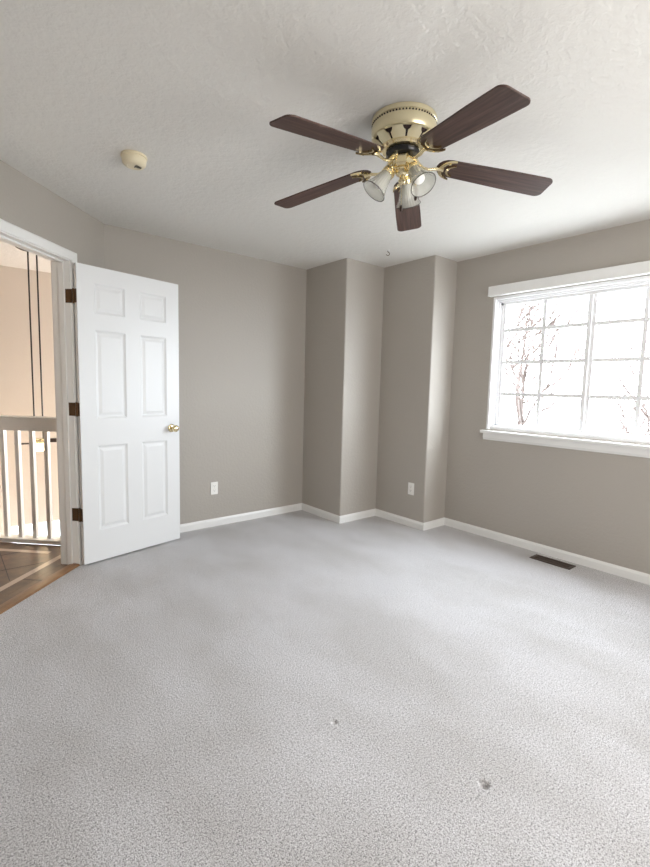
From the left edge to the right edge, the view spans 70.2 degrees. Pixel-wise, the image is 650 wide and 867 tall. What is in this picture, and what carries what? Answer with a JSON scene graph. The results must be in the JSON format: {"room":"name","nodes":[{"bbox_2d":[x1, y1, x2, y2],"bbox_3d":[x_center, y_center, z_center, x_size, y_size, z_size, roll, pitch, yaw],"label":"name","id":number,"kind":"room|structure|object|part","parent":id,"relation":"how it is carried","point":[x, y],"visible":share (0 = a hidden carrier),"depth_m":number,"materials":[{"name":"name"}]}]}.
{"room":"empty bedroom","nodes":[
{"label":"empty bedroom","id":0,"kind":"room"},
{"bbox_2d":[0,265,58,532],"bbox_3d":[-3.454,0.881,5.022,8.000,5.240,0.120,-3,8,-40],"label":"wall","id":1,"kind":"structure","parent":0,"point":[16,398],"depth_m":4.97,"materials":[{"name":"beige paint"}]},
{"bbox_2d":[9,520,58,542],"bbox_3d":[-2.823,1.807,5.662,1.700,1.700,0.060,-3,8,-40],"label":"baseboard","id":2,"kind":"structure","parent":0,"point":[53,520],"depth_m":5.13,"materials":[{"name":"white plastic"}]},
{"bbox_2d":[0,160,104,267],"bbox_3d":[-1.873,-0.027,1.966,0.125,2.740,3.200,2,6,5],"label":"wall","id":3,"kind":"structure","parent":0,"point":[26,204],"depth_m":2.83,"materials":[{"name":"grey paint"}]},
{"bbox_2d":[0,218,81,564],"bbox_3d":[-1.799,-0.078,2.759,0.127,2.085,0.813,2,6,5],"label":"trim","id":4,"kind":"structure","parent":3,"relation":"attached to","point":[61,275],"depth_m":3.12,"materials":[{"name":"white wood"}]},
{"bbox_2d":[65,262,179,564],"bbox_3d":[-1.430,-0.126,3.417,0.179,2.038,0.816,6,7,37],"label":"door","id":5,"kind":"structure","parent":3,"relation":"in","point":[126,410],"depth_m":3.36,"materials":[{"name":"white paint"}]},
{"bbox_3d":[-1.189,-0.040,3.650,0.068,0.055,0.055,6,7,37],"label":"knob","id":6,"kind":"part","parent":5,"relation":"part of","materials":[{"name":"gold metal"}]},
{"bbox_2d":[104,224,306,523],"bbox_3d":[-0.990,-0.230,4.183,1.949,2.740,0.125,-3,8,-40],"label":"wall","id":7,"kind":"structure","parent":0,"point":[242,319],"depth_m":4.20,"materials":[{"name":"grey paint"}]},
{"bbox_2d":[211,482,217,494],"bbox_3d":[-0.999,0.494,4.176,0.070,0.114,0.008,-3,8,-40],"label":"wall outlet","id":8,"kind":"object","parent":7,"relation":"attached to","point":[214,485],"visible":1,"depth_m":4.17,"materials":[{"name":"white plastic"}]},
{"bbox_2d":[180,503,301,532],"bbox_3d":[-0.959,0.810,4.246,1.875,0.080,0.013,-3,8,-40],"label":"baseboard","id":9,"kind":"structure","parent":7,"relation":"attached to","point":[202,524],"depth_m":4.36,"materials":[{"name":"white wood"}]},
{"bbox_2d":[0,510,649,866],"bbox_3d":[-1.278,1.075,1.947,6.913,0.021,7.007,-3,8,-40],"label":"floor","id":10,"kind":"structure","parent":0,"point":[300,688],"depth_m":1.89,"materials":[{"name":"grey carpet"}]},
{"bbox_2d":[0,415,59,544],"bbox_3d":[-3.129,0.337,3.723,2.650,1.000,0.115,2,6,5],"label":"stair railing","id":11,"kind":"object","parent":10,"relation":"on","point":[44,424],"visible":0.55,"depth_m":3.64,"materials":[{"name":"white wood"}]},
{"bbox_3d":[-3.118,-0.105,3.676,2.650,0.110,0.100,2,6,5],"label":"handrail","id":12,"kind":"part","parent":11,"relation":"part of","materials":[{"name":"white wood"}]},
{"bbox_3d":[-3.140,0.817,3.772,2.650,0.034,0.115,2,6,5],"label":"plate","id":13,"kind":"part","parent":11,"relation":"part of","materials":[{"name":"white wood"}]},
{"bbox_2d":[0,563,79,613],"bbox_3d":[-1.792,0.964,2.862,0.082,0.033,0.775,2,6,5],"label":"threshold","id":14,"kind":"object","parent":10,"relation":"on","point":[15,600],"depth_m":2.85,"materials":[{"name":"brown wood"}]},
{"bbox_2d":[529,554,575,569],"bbox_3d":[1.732,0.983,3.528,0.116,0.017,0.300,-3,8,-40],"label":"floor vent","id":15,"kind":"object","parent":10,"relation":"in","point":[551,561],"visible":1,"depth_m":3.52,"materials":[{"name":"brown metal"}]},
{"bbox_2d":[0,0,649,272],"bbox_3d":[-1.058,-1.438,1.898,8.120,0.120,7.520,-3,8,-40],"label":"ceiling","id":16,"kind":"structure","parent":0,"point":[194,87],"depth_m":1.95,"materials":[{"name":"white paint"}]},
{"bbox_2d":[14,246,56,450],"bbox_3d":[-2.590,-0.735,4.136,0.318,1.804,0.209,1,6,0],"label":"pendant light","id":17,"kind":"object","parent":16,"relation":"hanging from","point":[39,441],"visible":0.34,"depth_m":4.14,"materials":[{"name":"brown metal"}]},
{"bbox_3d":[-2.615,-0.774,4.121,0.012,1.685,0.012,4,7,28],"label":"rod","id":18,"kind":"part","parent":17,"relation":"part of","materials":[{"name":"black metal"}]},
{"bbox_3d":[-2.559,-0.776,4.156,0.012,1.685,0.012,4,7,28],"label":"rod","id":19,"kind":"part","parent":17,"relation":"part of","materials":[{"name":"black metal"}]},
{"bbox_3d":[-2.609,0.123,4.230,0.156,0.077,0.156,-3,8,-40],"label":"lamp shade","id":20,"kind":"part","parent":17,"relation":"part of","materials":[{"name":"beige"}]},
{"bbox_2d":[120,150,146,169],"bbox_3d":[-0.979,-1.397,2.374,0.128,0.054,0.128,-3,8,-40],"label":"smoke detector","id":21,"kind":"object","parent":16,"relation":"attached to","point":[132,159],"visible":1,"depth_m":2.34,"materials":[{"name":"beige plastic"}]},
{"bbox_2d":[269,84,552,231],"bbox_3d":[0.304,-1.170,1.987,1.234,0.364,1.287,-3,8,-40],"label":"ceiling fan","id":22,"kind":"object","parent":16,"relation":"hanging from","point":[401,132],"visible":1,"depth_m":1.93,"materials":[{"name":"brown wood"}]},
{"bbox_3d":[-0.012,-1.174,2.230,0.514,0.006,0.136,-3,11,31],"label":"blade","id":23,"kind":"part","parent":22,"relation":"part of","materials":[{"name":"brown wood"}]},
{"bbox_3d":[0.029,-1.125,1.755,0.514,0.006,0.136,-13,21,-39],"label":"blade","id":24,"kind":"part","parent":22,"relation":"part of","materials":[{"name":"brown wood"}]},
{"bbox_3d":[0.246,-1.101,2.012,0.065,0.076,0.053,-3,8,-40],"label":"bulb","id":25,"kind":"part","parent":22,"relation":"part of","materials":[{"name":"white glass"}]},
{"bbox_2d":[373,123,429,145],"bbox_3d":[0.340,-1.255,2.010,0.264,0.036,0.266,4,6,20],"label":"motor housing","id":26,"kind":"object","parent":22,"relation":"attached to","point":[385,134],"depth_m":1.92,"materials":[{"name":"beige metal"}]},
{"bbox_3d":[0.371,-1.107,2.109,0.066,0.076,0.051,-3,8,-40],"label":"bulb","id":27,"kind":"part","parent":22,"relation":"part of","materials":[{"name":"white glass"}]},
{"bbox_3d":[0.430,-1.182,2.416,0.136,0.006,0.514,-5,-3,13],"label":"blade","id":28,"kind":"part","parent":22,"relation":"part of","materials":[{"name":"brown wood"}]},
{"bbox_3d":[0.390,-1.091,1.956,0.050,0.076,0.069,-3,8,-40],"label":"bulb","id":29,"kind":"part","parent":22,"relation":"part of","materials":[{"name":"white glass"}]},
{"bbox_3d":[0.496,-1.102,1.648,0.136,0.006,0.514,8,10,-24],"label":"blade","id":30,"kind":"part","parent":22,"relation":"part of","materials":[{"name":"brown wood"}]},
{"bbox_3d":[0.743,-1.138,2.057,0.514,0.006,0.136,8,-3,-6],"label":"blade","id":31,"kind":"part","parent":22,"relation":"part of","materials":[{"name":"brown wood"}]},
{"bbox_2d":[302,255,456,522],"bbox_3d":[0.489,-0.239,4.628,0.937,2.740,1.330,-3,8,-40],"label":"wall","id":32,"kind":"structure","parent":0,"point":[379,340],"depth_m":4.37,"materials":[{"name":"grey paint"}]},
{"bbox_2d":[302,503,443,530],"bbox_3d":[0.424,0.817,4.515,1.457,0.080,0.396,3,6,12],"label":"baseboard","id":33,"kind":"structure","parent":32,"relation":"attached to","point":[373,512],"depth_m":4.47,"materials":[{"name":"white wood"}]},
{"bbox_2d":[408,482,413,494],"bbox_3d":[0.802,0.516,4.320,0.008,0.114,0.070,-3,8,-40],"label":"wall outlet","id":34,"kind":"object","parent":32,"relation":"attached to","point":[410,485],"visible":1,"depth_m":4.32,"materials":[{"name":"white plastic"}]},
{"bbox_2d":[444,219,649,573],"bbox_3d":[2.491,-0.009,2.852,0.140,2.740,3.983,-3,8,-40],"label":"wall","id":35,"kind":"structure","parent":0,"point":[595,505],"depth_m":3.69,"materials":[{"name":"grey paint"}]},
{"bbox_2d":[444,517,649,584],"bbox_3d":[2.375,1.024,2.946,0.013,0.080,3.883,-3,8,-40],"label":"baseboard","id":36,"kind":"structure","parent":35,"relation":"attached to","point":[641,577],"depth_m":3.62,"materials":[{"name":"white wood"}]},
{"bbox_2d":[480,260,649,457],"bbox_3d":[1.956,-0.521,3.398,0.171,1.298,1.676,-3,8,-40],"label":"window","id":37,"kind":"structure","parent":35,"relation":"in","point":[500,306],"depth_m":3.49,"materials":[{"name":"white plastic"}]},
{"bbox_3d":[1.740,-0.570,3.720,0.030,1.096,0.710,-3,8,-40],"label":"sash","id":38,"kind":"part","parent":37,"relation":"part of","materials":[{"name":"white plastic"}]},
{"bbox_3d":[1.915,0.056,3.434,0.070,0.024,1.676,-3,8,-40],"label":"sill","id":39,"kind":"part","parent":37,"relation":"part of","materials":[{"name":"white wood"}]},
{"bbox_3d":[1.922,-1.125,3.304,0.055,0.080,1.643,-3,8,-40],"label":"head casing","id":40,"kind":"part","parent":37,"relation":"part of","materials":[{"name":"white wood"}]},
{"bbox_3d":[2.199,-0.505,3.187,0.030,1.099,0.710,-3,8,-40],"label":"sash","id":41,"kind":"part","parent":37,"relation":"part of","materials":[{"name":"white plastic"}]},
{"label":"outside","id":42,"kind":"structure","parent":0,"visible":0},
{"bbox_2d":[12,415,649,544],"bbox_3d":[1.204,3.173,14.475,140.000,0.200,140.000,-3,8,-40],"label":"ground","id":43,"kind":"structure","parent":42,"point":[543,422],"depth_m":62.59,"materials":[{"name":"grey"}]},
{"bbox_2d":[502,293,649,434],"bbox_3d":[5.484,-0.909,10.264,7.047,8.988,5.710,0,6,-10],"label":"bare tree","id":44,"kind":"object","parent":43,"relation":"on","point":[522,373],"visible":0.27,"depth_m":9.24,"materials":[{"name":"brown plant"}]},
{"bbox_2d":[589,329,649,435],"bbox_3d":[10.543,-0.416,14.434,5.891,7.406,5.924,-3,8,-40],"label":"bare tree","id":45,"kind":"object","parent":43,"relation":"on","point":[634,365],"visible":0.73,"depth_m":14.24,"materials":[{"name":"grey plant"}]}
]}

